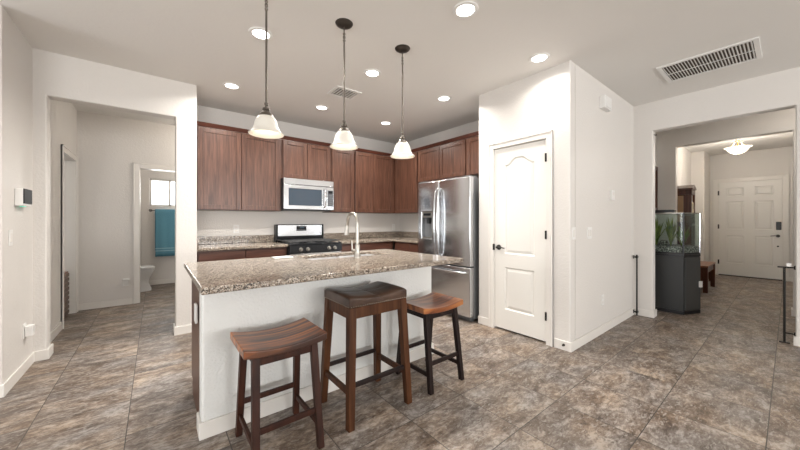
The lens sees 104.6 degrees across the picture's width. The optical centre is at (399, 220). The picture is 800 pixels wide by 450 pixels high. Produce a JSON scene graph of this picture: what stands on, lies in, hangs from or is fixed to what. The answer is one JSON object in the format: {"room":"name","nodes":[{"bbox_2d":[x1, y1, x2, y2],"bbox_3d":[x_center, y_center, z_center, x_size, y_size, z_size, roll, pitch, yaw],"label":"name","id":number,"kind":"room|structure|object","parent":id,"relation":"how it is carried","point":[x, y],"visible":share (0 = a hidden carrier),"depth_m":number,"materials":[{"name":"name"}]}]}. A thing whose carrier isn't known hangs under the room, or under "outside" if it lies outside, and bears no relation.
{"room":"kitchen","nodes":[
{"label":"kitchen","id":0,"kind":"room"},
{"bbox_2d":[0,4,76,384],"bbox_3d":[-3.661,-0.145,3.147,0.150,2.830,2.640,0,0,-38],"label":"wall","id":1,"kind":"structure","parent":0,"point":[16,53],"depth_m":2.46,"materials":[{"name":"white paint"}]},
{"bbox_2d":[8,230,12,245],"bbox_3d":[-2.875,0.125,2.284,0.010,0.118,0.072,0,0,-38],"label":"light switch","id":2,"kind":"object","parent":1,"relation":"attached to","point":[10,232],"visible":1,"depth_m":2.27,"materials":[{"name":"white plastic"}]},
{"bbox_2d":[2,352,33,396],"bbox_3d":[-2.986,1.191,2.428,0.014,0.098,0.705,0,0,-38],"label":"baseboard","id":3,"kind":"structure","parent":1,"relation":"attached to","point":[18,373],"depth_m":2.37,"materials":[{"name":"white paint"}]},
{"bbox_2d":[14,188,31,206],"bbox_3d":[-2.970,-0.181,2.438,0.052,0.139,0.194,0,0,-38],"label":"thermostat","id":4,"kind":"object","parent":1,"relation":"attached to","point":[22,197],"visible":1,"depth_m":2.37,"materials":[{"name":"white plastic"}]},
{"bbox_2d":[23,323,26,338],"bbox_3d":[-3.071,0.900,2.530,0.008,0.115,0.072,0,0,-38],"label":"wall outlet","id":5,"kind":"object","parent":1,"relation":"attached to","point":[25,324],"visible":0.65,"depth_m":2.52,"materials":[{"name":"white plastic"}]},
{"bbox_2d":[25,324,34,336],"bbox_3d":[-3.053,0.902,2.550,0.045,0.085,0.070,0,0,-38],"label":"plug","id":6,"kind":"object","parent":5,"relation":"attached to","point":[30,328],"visible":1,"depth_m":2.53,"materials":[{"name":"white plastic"}]},
{"bbox_2d":[33,344,53,361],"bbox_3d":[-3.216,1.191,2.785,0.098,0.098,0.169,0,0,-38],"label":"baseboard","id":7,"kind":"object","parent":1,"relation":"attached to","point":[45,354],"visible":0.88,"depth_m":2.73,"materials":[{"name":"white paint"}]},
{"bbox_2d":[51,322,61,341],"bbox_3d":[-3.566,1.191,3.159,0.014,0.098,0.880,0,0,-38],"label":"baseboard","id":8,"kind":"structure","parent":1,"relation":"attached to","point":[58,328],"depth_m":3.30,"materials":[{"name":"white paint"}]},
{"bbox_2d":[61,144,77,328],"bbox_3d":[-4.171,0.185,3.795,0.194,2.110,0.860,0,0,-38],"label":"hallway door","id":9,"kind":"structure","parent":1,"relation":"in","point":[69,160],"depth_m":4.09,"materials":[{"name":"white paint"}]},
{"bbox_2d":[33,48,196,350],"bbox_3d":[-2.786,-0.145,3.126,1.215,2.830,0.140,0,0,-38],"label":"wall","id":10,"kind":"structure","parent":0,"point":[58,77],"depth_m":2.99,"materials":[{"name":"white paint"}]},
{"bbox_2d":[173,323,191,335],"bbox_3d":[-2.385,1.191,3.444,0.222,0.098,0.169,0,0,-38],"label":"baseboard","id":11,"kind":"structure","parent":10,"relation":"attached to","point":[184,329],"depth_m":3.36,"materials":[{"name":"white paint"}]},
{"bbox_2d":[77,111,174,303],"bbox_3d":[-3.402,-0.145,5.107,2.990,2.830,0.110,0,0,-38],"label":"wall","id":12,"kind":"structure","parent":0,"point":[108,146],"depth_m":4.43,"materials":[{"name":"white paint"}]},
{"bbox_2d":[78,298,131,310],"bbox_3d":[-4.186,1.191,4.406,0.561,0.098,0.014,0,0,-38],"label":"baseboard","id":13,"kind":"structure","parent":12,"relation":"attached to","point":[102,304],"depth_m":4.39,"materials":[{"name":"white paint"}]},
{"bbox_2d":[133,162,174,303],"bbox_3d":[-3.629,0.188,4.911,0.920,2.105,0.134,0,0,-38],"label":"door frame","id":14,"kind":"structure","parent":12,"relation":"in","point":[136,166],"depth_m":4.61,"materials":[{"name":"white paint"}]},
{"bbox_2d":[140,169,174,280],"bbox_3d":[-4.600,-0.145,6.128,2.400,2.830,0.120,0,0,-38],"label":"wall","id":15,"kind":"structure","parent":0,"point":[164,268],"depth_m":5.91,"materials":[{"name":"white paint"}]},
{"bbox_2d":[149,278,174,284],"bbox_3d":[-4.543,1.191,6.088,2.160,0.098,0.014,0,0,-38],"label":"baseboard","id":16,"kind":"structure","parent":15,"relation":"attached to","point":[162,281],"depth_m":6.02,"materials":[{"name":"white paint"}]},
{"bbox_2d":[150,179,174,206],"bbox_3d":[-4.583,-0.545,6.142,0.615,0.530,0.060,0,0,-38],"label":"window","id":17,"kind":"structure","parent":15,"relation":"in","point":[151,180],"depth_m":6.09,"materials":[{"name":"white paint"}]},
{"bbox_3d":[-4.519,-0.200,6.073,0.652,0.051,0.067,0,0,-38],"label":"towel bar","id":18,"kind":"object","parent":15,"relation":"attached to","visible":0},
{"bbox_2d":[155,209,174,256],"bbox_3d":[-4.498,0.231,6.055,0.479,0.910,0.055,0,0,-38],"label":"bath towel","id":19,"kind":"object","parent":18,"relation":"hanging from","point":[164,218],"visible":0.63,"depth_m":5.98,"materials":[{"name":"blue fabric"}]},
{"bbox_2d":[197,105,399,249],"bbox_3d":[-1.327,-0.145,5.149,3.585,2.830,0.120,0,0,-38],"label":"wall","id":20,"kind":"structure","parent":0,"point":[209,223],"depth_m":4.71,"materials":[{"name":"white paint"}]},
{"bbox_2d":[197,235,273,244],"bbox_3d":[-2.286,0.258,4.295,1.016,0.102,0.022,0,0,-38],"label":"backsplash","id":21,"kind":"structure","parent":20,"relation":"attached to","point":[244,238],"depth_m":4.28,"materials":[{"name":"stone"}]},
{"bbox_2d":[233,225,238,232],"bbox_3d":[-2.285,0.115,4.309,0.072,0.115,0.008,0,0,-38],"label":"wall outlet","id":22,"kind":"object","parent":20,"relation":"attached to","point":[235,227],"visible":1,"depth_m":4.30,"materials":[{"name":"white plastic"}]},
{"bbox_2d":[197,126,280,211],"bbox_3d":[-2.177,-0.645,4.173,1.026,1.020,0.346,0,0,-38],"label":"upper cabinet","id":23,"kind":"object","parent":20,"relation":"attached to","point":[236,171],"visible":0.9,"depth_m":4.01,"materials":[{"name":"brown wood"}]},
{"bbox_2d":[197,121,478,155],"bbox_3d":[-0.619,-1.179,3.846,3.063,0.043,2.147,0,0,-38],"label":"crown molding","id":24,"kind":"structure","parent":23,"relation":"on","point":[199,123],"depth_m":4.50,"materials":[{"name":"brown wood"}]},
{"bbox_2d":[281,139,330,181],"bbox_3d":[-1.476,-0.880,4.729,0.760,0.550,0.346,0,0,-38],"label":"upper cabinet","id":25,"kind":"object","parent":20,"relation":"attached to","point":[299,160],"visible":0.84,"depth_m":4.57,"materials":[{"name":"brown wood"}]},
{"bbox_2d":[281,178,333,211],"bbox_3d":[-1.432,-0.374,4.667,0.756,0.452,0.486,0,0,-38],"label":"microwave","id":26,"kind":"object","parent":25,"relation":"attached to","point":[296,194],"visible":0.93,"depth_m":4.50,"materials":[{"name":"silver metal"}]},
{"bbox_2d":[322,148,353,212],"bbox_3d":[-1.014,-0.645,5.094,0.413,1.020,0.346,0,0,-38],"label":"upper cabinet","id":27,"kind":"object","parent":20,"relation":"attached to","point":[342,162],"visible":0.77,"depth_m":4.97,"materials":[{"name":"brown wood"}]},
{"bbox_2d":[324,231,399,238],"bbox_3d":[-0.641,0.258,5.598,1.647,0.102,0.022,0,0,-38],"label":"backsplash","id":28,"kind":"structure","parent":20,"relation":"attached to","point":[393,233],"depth_m":5.57,"materials":[{"name":"stone"}]},
{"bbox_2d":[354,151,394,213],"bbox_3d":[-0.517,-0.645,5.489,0.853,1.020,0.346,0,0,-38],"label":"upper cabinet","id":29,"kind":"object","parent":20,"relation":"attached to","point":[374,175],"visible":0.94,"depth_m":5.33,"materials":[{"name":"brown wood"}]},
{"bbox_2d":[0,274,799,449],"bbox_3d":[1.487,1.290,2.390,15.900,0.120,14.500,0,0,-38],"label":"floor","id":30,"kind":"structure","parent":0,"point":[721,376],"depth_m":2.19,"materials":[{"name":"tile"}]},
{"bbox_2d":[64,271,68,317],"bbox_3d":[-4.346,0.945,3.855,0.255,0.570,0.340,0,0,-38],"label":"base cabinet","id":31,"kind":"object","parent":30,"relation":"on","point":[66,274],"visible":0.23,"depth_m":3.94,"materials":[{"name":"brown wood"}]},
{"bbox_2d":[140,265,154,291],"bbox_3d":[-4.684,0.843,5.284,0.780,0.775,0.460,0,0,-38],"label":"toilet","id":32,"kind":"object","parent":30,"relation":"on","point":[146,271],"visible":0.3,"depth_m":5.37,"materials":[{"name":"white ceramic"}]},
{"bbox_2d":[197,247,286,261],"bbox_3d":[-2.097,0.788,4.058,1.010,0.883,0.626,0,0,-38],"label":"base cabinet","id":33,"kind":"object","parent":30,"relation":"on","point":[202,256],"visible":0.07,"depth_m":3.78,"materials":[{"name":"brown wood"}]},
{"bbox_2d":[197,235,287,250],"bbox_3d":[-2.087,0.276,4.045,1.016,0.138,0.662,0,0,-38],"label":"countertop","id":34,"kind":"structure","parent":33,"relation":"on","point":[207,243],"depth_m":4.09,"materials":[{"name":"beige stone"}]},
{"bbox_2d":[230,318,326,449],"bbox_3d":[-0.679,0.926,1.728,0.426,0.609,0.413,0,0,-38],"label":"counter stool","id":35,"kind":"object","parent":30,"relation":"on","point":[294,339],"visible":1,"depth_m":1.68,"materials":[{"name":"brown wood"}]},
{"bbox_2d":[274,224,341,255],"bbox_3d":[-1.349,0.613,4.547,0.756,1.115,0.777,0,0,-38],"label":"gas range","id":36,"kind":"object","parent":30,"relation":"on","point":[301,239],"visible":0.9,"depth_m":4.56,"materials":[{"name":"black metal"}]},
{"bbox_2d":[278,241,341,245],"bbox_3d":[-1.361,0.321,4.561,0.756,0.018,0.680,0,0,-38],"label":"cooktop","id":37,"kind":"object","parent":36,"relation":"in","point":[291,243],"depth_m":4.33,"materials":[{"name":"black metal"}]},
{"bbox_2d":[192,266,433,440],"bbox_3d":[-0.621,0.788,2.568,1.834,0.884,0.704,0,0,-38],"label":"kitchen island","id":38,"kind":"object","parent":30,"relation":"on","point":[215,358],"visible":0.51,"depth_m":2.01,"materials":[{"name":"white paint"}]},
{"bbox_2d":[194,303,197,323],"bbox_3d":[-1.267,0.573,1.918,0.014,0.115,0.070,0,0,-38],"label":"outlet","id":39,"kind":"object","parent":38,"relation":"attached to","point":[195,304],"depth_m":1.89,"materials":[{"name":"white plastic"}]},
{"bbox_2d":[184,249,462,294],"bbox_3d":[-0.533,0.327,2.420,1.840,0.034,1.095,0,0,-38],"label":"island countertop","id":40,"kind":"structure","parent":38,"relation":"on","point":[221,276],"depth_m":2.05,"materials":[{"name":"stone"}]},
{"bbox_2d":[272,256,292,258],"bbox_3d":[-0.977,0.304,2.569,0.150,0.012,0.100,0,0,-38],"label":"tray","id":41,"kind":"object","parent":40,"relation":"on","point":[276,257],"visible":1,"depth_m":2.54,"materials":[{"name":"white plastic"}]},
{"bbox_2d":[309,254,371,259],"bbox_3d":[-0.505,0.427,2.796,0.722,0.181,0.312,0,0,-38],"label":"sink","id":42,"kind":"object","parent":40,"relation":"in","point":[362,254],"visible":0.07,"depth_m":2.88,"materials":[{"name":"white ceramic"}]},
{"bbox_2d":[309,257,338,259],"bbox_3d":[-0.653,0.427,2.679,0.346,0.181,0.312,0,0,-38],"label":"basin","id":43,"kind":"object","parent":42,"relation":"in","point":[323,257],"depth_m":2.83,"materials":[{"name":"white ceramic"}]},
{"bbox_2d":[338,254,371,257],"bbox_3d":[-0.358,0.427,2.912,0.346,0.181,0.312,0,0,-38],"label":"basin","id":44,"kind":"object","parent":42,"relation":"in","point":[362,254],"depth_m":3.02,"materials":[{"name":"silver metal"}]},
{"bbox_2d":[344,212,360,257],"bbox_3d":[-0.421,0.115,2.665,0.085,0.390,0.241,0,0,-38],"label":"kitchen faucet","id":45,"kind":"object","parent":40,"relation":"on","point":[356,250],"visible":1,"depth_m":2.59,"materials":[{"name":"silver metal"}]},
{"bbox_2d":[320,281,411,432],"bbox_3d":[-0.234,0.841,2.099,0.486,0.779,0.412,0,0,-38],"label":"bar stool","id":46,"kind":"object","parent":30,"relation":"on","point":[376,298],"visible":1,"depth_m":2.04,"materials":[{"name":"brown wood"}]},
{"bbox_2d":[324,281,406,307],"bbox_3d":[-0.234,0.486,2.099,0.444,0.070,0.356,0,0,-38],"label":"cushion","id":47,"kind":"object","parent":46,"relation":"on","point":[378,293],"depth_m":2.00,"materials":[{"name":"brown leather"}]},
{"bbox_2d":[341,241,392,251],"bbox_3d":[-0.700,0.788,5.165,1.013,0.883,0.626,0,0,-38],"label":"base cabinet","id":48,"kind":"object","parent":30,"relation":"on","point":[373,245],"visible":0.03,"depth_m":4.95,"materials":[{"name":"brown wood"}]},
{"bbox_2d":[395,241,417,252],"bbox_3d":[0.402,0.788,5.101,0.626,0.883,0.838,0,0,-38],"label":"base cabinet","id":49,"kind":"object","parent":30,"relation":"on","point":[401,246],"visible":0.07,"depth_m":4.97,"materials":[{"name":"brown wood"}]},
{"bbox_2d":[324,231,417,243],"bbox_3d":[-0.191,0.276,5.030,1.647,0.138,1.472,0,0,-38],"label":"countertop","id":50,"kind":"structure","parent":49,"relation":"on","point":[398,236],"depth_m":5.41,"materials":[{"name":"beige stone"}]},
{"bbox_2d":[396,292,463,394],"bbox_3d":[0.230,0.926,2.447,0.426,0.609,0.413,0,0,-38],"label":"counter stool","id":51,"kind":"object","parent":30,"relation":"on","point":[432,305],"visible":0.87,"depth_m":2.38,"materials":[{"name":"red wood"}]},
{"bbox_2d":[418,175,478,321],"bbox_3d":[0.829,0.340,4.283,0.880,1.780,0.932,0,0,-38],"label":"refrigerator","id":52,"kind":"object","parent":30,"relation":"on","point":[448,209],"visible":0.71,"depth_m":3.87,"materials":[{"name":"grey metal"}]},
{"bbox_2d":[633,255,637,315],"bbox_3d":[3.063,0.833,4.016,0.044,0.786,0.048,0,0,-38],"label":"gate post","id":53,"kind":"object","parent":30,"relation":"on","point":[636,256],"visible":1,"depth_m":4.00,"materials":[{"name":"black metal"}]},
{"bbox_2d":[655,253,702,314],"bbox_3d":[3.828,0.838,4.333,0.568,0.785,0.603,0,0,-38],"label":"stand","id":54,"kind":"object","parent":30,"relation":"on","point":[678,284],"visible":0.71,"depth_m":4.09,"materials":[{"name":"grey laminate"}]},
{"bbox_2d":[655,210,700,254],"bbox_3d":[3.819,0.148,4.345,0.574,0.592,0.594,0,0,-38],"label":"aquarium","id":55,"kind":"object","parent":54,"relation":"on","point":[675,233],"visible":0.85,"depth_m":4.11,"materials":[{"name":"clear glass"}]},
{"bbox_2d":[677,185,696,212],"bbox_3d":[4.713,0.320,5.211,0.330,1.820,0.375,0,0,-38],"label":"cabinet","id":56,"kind":"object","parent":30,"relation":"on","point":[686,193],"visible":0.2,"depth_m":5.07,"materials":[{"name":"brown wood"}]},
{"bbox_2d":[700,261,715,292],"bbox_3d":[5.419,1.000,5.672,0.880,0.460,0.440,0,0,-38],"label":"bench","id":57,"kind":"object","parent":30,"relation":"on","point":[707,269],"visible":0.41,"depth_m":5.33,"materials":[{"name":"brown wood"}]},
{"bbox_2d":[0,0,799,155],"bbox_3d":[1.487,-1.570,2.390,15.900,0.120,14.500,0,0,-38],"label":"ceiling","id":58,"kind":"structure","parent":0,"point":[205,44],"depth_m":2.66,"materials":[{"name":"white paint"}]},
{"bbox_2d":[222,82,240,89],"bbox_3d":[-1.881,-1.506,3.453,0.184,0.008,0.184,0,0,-38],"label":"recessed light","id":59,"kind":"object","parent":58,"relation":"in","point":[230,85],"visible":1,"depth_m":3.44,"materials":[{"name":"white plastic"}]},
{"bbox_2d":[248,26,272,40],"bbox_3d":[-1.121,-1.506,2.493,0.184,0.008,0.184,0,0,-38],"label":"recessed light","id":60,"kind":"object","parent":58,"relation":"in","point":[256,32],"visible":0.91,"depth_m":2.48,"materials":[{"name":"white plastic"}]},
{"bbox_2d":[248,0,283,138],"bbox_3d":[-0.871,-1.036,2.014,0.216,0.948,0.216,0,0,-38],"label":"pendant light","id":61,"kind":"object","parent":58,"relation":"hanging from","point":[265,125],"visible":1,"depth_m":2.01,"materials":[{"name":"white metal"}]},
{"bbox_2d":[315,105,328,109],"bbox_3d":[-1.043,-1.506,4.118,0.184,0.008,0.184,0,0,-38],"label":"recessed light","id":62,"kind":"object","parent":58,"relation":"in","point":[319,107],"visible":1,"depth_m":4.11,"materials":[{"name":"white plastic"}]},
{"bbox_2d":[330,18,357,150],"bbox_3d":[-0.428,-1.036,2.366,0.216,0.948,0.216,0,0,-38],"label":"pendant light","id":63,"kind":"object","parent":58,"relation":"hanging from","point":[343,140],"visible":1,"depth_m":2.35,"materials":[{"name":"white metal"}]},
{"bbox_2d":[327,85,361,99],"bbox_3d":[-0.659,-1.504,3.650,0.320,0.011,0.280,0,0,-38],"label":"ceiling vent","id":64,"kind":"object","parent":58,"relation":"in","point":[337,91],"visible":0.98,"depth_m":3.64,"materials":[{"name":"white plastic"}]},
{"bbox_2d":[363,69,380,77],"bbox_3d":[-0.282,-1.506,3.158,0.184,0.008,0.184,0,0,-38],"label":"recessed light","id":65,"kind":"object","parent":58,"relation":"in","point":[372,73],"visible":1,"depth_m":3.15,"materials":[{"name":"white plastic"}]},
{"bbox_2d":[380,121,391,124],"bbox_3d":[-0.220,-1.506,4.770,0.184,0.008,0.184,0,0,-38],"label":"recessed light","id":66,"kind":"object","parent":58,"relation":"in","point":[382,122],"visible":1,"depth_m":4.77,"materials":[{"name":"white plastic"}]},
{"bbox_2d":[390,44,414,158],"bbox_3d":[0.022,-1.036,2.709,0.216,0.948,0.216,0,0,-38],"label":"pendant light","id":67,"kind":"object","parent":58,"relation":"hanging from","point":[402,150],"visible":1,"depth_m":2.69,"materials":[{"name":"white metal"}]},
{"bbox_2d":[436,95,450,101],"bbox_3d":[0.541,-1.506,3.810,0.184,0.008,0.184,0,0,-38],"label":"recessed light","id":68,"kind":"object","parent":58,"relation":"in","point":[442,98],"visible":1,"depth_m":3.81,"materials":[{"name":"white plastic"}]},
{"bbox_2d":[452,1,478,18],"bbox_3d":[0.468,-1.506,2.211,0.184,0.008,0.184,0,0,-38],"label":"recessed light","id":69,"kind":"object","parent":58,"relation":"in","point":[464,9],"visible":1,"depth_m":2.20,"materials":[{"name":"white plastic"}]},
{"bbox_2d":[529,52,549,62],"bbox_3d":[1.291,-1.506,2.863,0.184,0.008,0.184,0,0,-38],"label":"recessed light","id":70,"kind":"object","parent":58,"relation":"in","point":[539,57],"visible":1,"depth_m":2.85,"materials":[{"name":"white plastic"}]},
{"bbox_2d":[656,36,762,82],"bbox_3d":[2.932,-1.504,2.946,0.516,0.012,0.664,0,0,-38],"label":"ceiling vent","id":71,"kind":"object","parent":58,"relation":"in","point":[748,50],"visible":1,"depth_m":2.91,"materials":[{"name":"white plastic"}]},
{"bbox_2d":[724,139,751,154],"bbox_3d":[5.992,-1.337,5.481,0.344,0.345,0.344,0,0,-38],"label":"ceiling light","id":72,"kind":"object","parent":58,"relation":"attached to","point":[743,148],"visible":0.88,"depth_m":5.42,"materials":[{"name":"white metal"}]},
{"bbox_2d":[400,120,478,231],"bbox_3d":[0.846,-0.145,5.148,0.120,2.830,2.580,0,0,-38],"label":"wall","id":73,"kind":"structure","parent":0,"point":[408,222],"depth_m":5.46,"materials":[{"name":"white paint"}]},
{"bbox_2d":[395,152,418,213],"bbox_3d":[0.242,-0.645,5.497,0.386,1.020,0.624,0,0,-38],"label":"upper cabinet","id":74,"kind":"object","parent":73,"relation":"attached to","point":[406,170],"visible":0.68,"depth_m":5.36,"materials":[{"name":"brown wood"}]},
{"bbox_2d":[400,231,417,237],"bbox_3d":[0.453,0.258,5.525,0.022,0.102,1.449,0,0,-38],"label":"backsplash","id":75,"kind":"structure","parent":73,"relation":"attached to","point":[402,233],"depth_m":5.88,"materials":[{"name":"stone"}]},
{"bbox_2d":[418,139,477,182],"bbox_3d":[0.755,-0.892,4.849,0.386,0.525,1.020,0,0,-38],"label":"upper cabinet","id":76,"kind":"object","parent":73,"relation":"attached to","point":[447,161],"visible":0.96,"depth_m":4.67,"materials":[{"name":"brown wood"}]},
{"bbox_2d":[467,136,478,177],"bbox_3d":[1.226,-0.892,4.255,0.386,0.525,0.488,0,0,-38],"label":"upper cabinet","id":77,"kind":"object","parent":73,"relation":"attached to","point":[473,142],"visible":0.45,"depth_m":4.24,"materials":[{"name":"brown wood"}]},
{"bbox_2d":[479,61,574,345],"bbox_3d":[1.318,-0.145,3.352,0.110,2.830,1.052,0,0,-38],"label":"wall","id":78,"kind":"structure","parent":0,"point":[543,101],"depth_m":3.03,"materials":[{"name":"white paint"}]},
{"bbox_2d":[478,316,487,325],"bbox_3d":[0.990,1.191,3.667,0.014,0.098,0.152,0,0,-38],"label":"baseboard","id":79,"kind":"structure","parent":78,"relation":"attached to","point":[482,320],"depth_m":3.66,"materials":[{"name":"white paint"}]},
{"bbox_2d":[488,130,552,346],"bbox_3d":[1.307,0.176,3.347,0.134,2.127,0.740,0,0,-38],"label":"door frame","id":80,"kind":"structure","parent":78,"relation":"in","point":[548,135],"depth_m":3.16,"materials":[{"name":"white paint"}]},
{"bbox_2d":[493,140,546,340],"bbox_3d":[1.272,0.198,3.317,0.093,2.025,0.624,0,0,-38],"label":"door","id":81,"kind":"structure","parent":80,"relation":"attached to","point":[519,247],"depth_m":3.31,"materials":[{"name":"white paint"}]},
{"bbox_2d":[554,338,571,351],"bbox_3d":[1.555,1.191,2.954,0.014,0.098,0.161,0,0,-38],"label":"baseboard","id":82,"kind":"structure","parent":78,"relation":"attached to","point":[558,343],"depth_m":2.95,"materials":[{"name":"white paint"}]},
{"bbox_2d":[575,64,633,339],"bbox_3d":[2.352,-0.145,3.569,1.780,2.830,0.107,0,0,-38],"label":"wall","id":83,"kind":"structure","parent":0,"point":[604,141],"depth_m":3.39,"materials":[{"name":"white paint"}]},
{"bbox_2d":[572,227,575,239],"bbox_3d":[1.656,0.120,2.942,0.072,0.118,0.010,0,0,-38],"label":"light switch","id":84,"kind":"object","parent":83,"relation":"attached to","point":[573,228],"visible":1,"depth_m":2.94,"materials":[{"name":"white plastic"}]},
{"bbox_2d":[587,227,591,238],"bbox_3d":[1.950,0.125,3.175,0.118,0.118,0.010,0,0,-38],"label":"light switch","id":85,"kind":"object","parent":83,"relation":"attached to","point":[589,229],"visible":1,"depth_m":3.16,"materials":[{"name":"white plastic"}]},
{"bbox_2d":[571,308,634,351],"bbox_3d":[2.347,1.191,3.487,1.890,0.098,0.014,0,0,-38],"label":"baseboard","id":86,"kind":"structure","parent":83,"relation":"attached to","point":[591,335],"depth_m":3.33,"materials":[{"name":"white paint"}]},
{"bbox_2d":[599,95,611,111],"bbox_3d":[2.256,-1.285,3.384,0.200,0.135,0.063,0,0,-38],"label":"door chime","id":87,"kind":"object","parent":83,"relation":"attached to","point":[605,103],"visible":1,"depth_m":3.34,"materials":[{"name":"white plastic"}]},
{"bbox_2d":[610,190,614,199],"bbox_3d":[2.448,-0.295,3.560,0.085,0.115,0.026,0,0,-38],"label":"wall control","id":88,"kind":"object","parent":83,"relation":"attached to","point":[612,192],"visible":1,"depth_m":3.54,"materials":[{"name":"white plastic"}]},
{"bbox_2d":[655,132,690,185],"bbox_3d":[4.760,-0.145,5.570,4.220,2.830,0.100,0,0,-38],"label":"wall","id":89,"kind":"structure","parent":0,"point":[683,155],"depth_m":6.30,"materials":[{"name":"white paint"}]},
{"bbox_2d":[655,166,657,209],"bbox_3d":[3.932,-0.510,4.828,0.600,0.720,0.032,0,0,-38],"label":"picture frame","id":90,"kind":"object","parent":89,"relation":"attached to","point":[656,168],"visible":0.28,"depth_m":4.98,"materials":[{"name":"brown wood"}]},
{"bbox_2d":[691,151,709,261],"bbox_3d":[6.792,-0.145,7.047,0.800,2.830,0.310,0,0,-38],"label":"wall","id":91,"kind":"structure","parent":0,"point":[700,161],"depth_m":6.77,"materials":[{"name":"white paint"}]},
{"bbox_2d":[634,67,799,336],"bbox_3d":[5.328,-0.145,1.351,0.130,2.830,7.500,0,0,-38],"label":"wall","id":92,"kind":"structure","parent":0,"point":[777,91],"depth_m":3.71,"materials":[{"name":"white paint"}]},
{"bbox_2d":[635,308,651,317],"bbox_3d":[3.144,1.191,3.991,0.014,0.098,0.186,0,0,-38],"label":"baseboard","id":93,"kind":"structure","parent":92,"relation":"attached to","point":[642,312],"depth_m":3.98,"materials":[{"name":"white paint"}]},
{"bbox_2d":[652,309,656,317],"bbox_3d":[3.263,1.191,3.958,0.159,0.098,0.014,0,0,-38],"label":"baseboard","id":94,"kind":"object","parent":92,"relation":"attached to","point":[654,312],"visible":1,"depth_m":3.92,"materials":[{"name":"white paint"}]},
{"bbox_2d":[777,263,795,343],"bbox_3d":[3.893,0.828,3.114,0.044,0.805,0.114,0,0,-38],"label":"gate post","id":95,"kind":"object","parent":92,"relation":"attached to","point":[789,265],"visible":1,"depth_m":3.12,"materials":[{"name":"black metal"}]},
{"bbox_2d":[793,335,799,346],"bbox_3d":[5.801,1.191,0.755,0.159,0.098,5.979,0,0,-38],"label":"baseboard","id":96,"kind":"structure","parent":92,"relation":"attached to","point":[796,340],"depth_m":3.04,"materials":[{"name":"white paint"}]},
{"bbox_2d":[657,108,795,309],"bbox_3d":[4.886,-0.145,4.324,0.130,2.830,2.210,0,0,-38],"label":"wall","id":97,"kind":"structure","parent":0,"point":[782,121],"depth_m":4.50,"materials":[{"name":"white paint"}]},
{"bbox_2d":[791,307,795,316],"bbox_3d":[5.312,1.191,3.788,0.159,0.098,0.640,0,0,-38],"label":"baseboard","id":98,"kind":"object","parent":97,"relation":"attached to","point":[793,312],"visible":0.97,"depth_m":3.98,"materials":[{"name":"white paint"}]},
{"bbox_2d":[710,146,792,276],"bbox_3d":[7.606,-0.145,6.760,0.120,2.830,1.850,0,0,-38],"label":"wall","id":99,"kind":"structure","parent":0,"point":[774,161],"depth_m":6.62,"materials":[{"name":"white paint"}]},
{"bbox_2d":[718,274,782,280],"bbox_3d":[7.561,1.226,6.697,0.070,0.028,0.917,0,0,-38],"label":"trim","id":100,"kind":"structure","parent":99,"relation":"attached to","point":[718,274],"depth_m":6.65,"materials":[{"name":"brown metal"}]},
{"bbox_2d":[713,174,788,280],"bbox_3d":[7.610,0.147,6.736,0.144,2.185,1.087,0,0,-38],"label":"door frame","id":101,"kind":"structure","parent":99,"relation":"in","point":[785,178],"depth_m":6.47,"materials":[{"name":"white paint"}]},
{"bbox_2d":[718,179,781,279],"bbox_3d":[7.571,0.175,6.713,0.098,2.070,0.931,0,0,-38],"label":"door","id":102,"kind":"structure","parent":101,"relation":"attached to","point":[750,212],"depth_m":6.70,"materials":[{"name":"white paint"}]},
{"bbox_3d":[-4.023,0.900,4.539,0.072,0.115,0.008,0,0,-38],"label":"wall outlet","id":103,"kind":"object","parent":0,"visible":0},
{"bbox_2d":[123,279,128,284],"bbox_3d":[-4.006,0.897,4.516,0.074,0.085,0.049,0,0,-38],"label":"plug","id":104,"kind":"object","parent":103,"relation":"attached to","point":[125,281],"visible":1,"depth_m":4.50,"materials":[{"name":"white plastic"}]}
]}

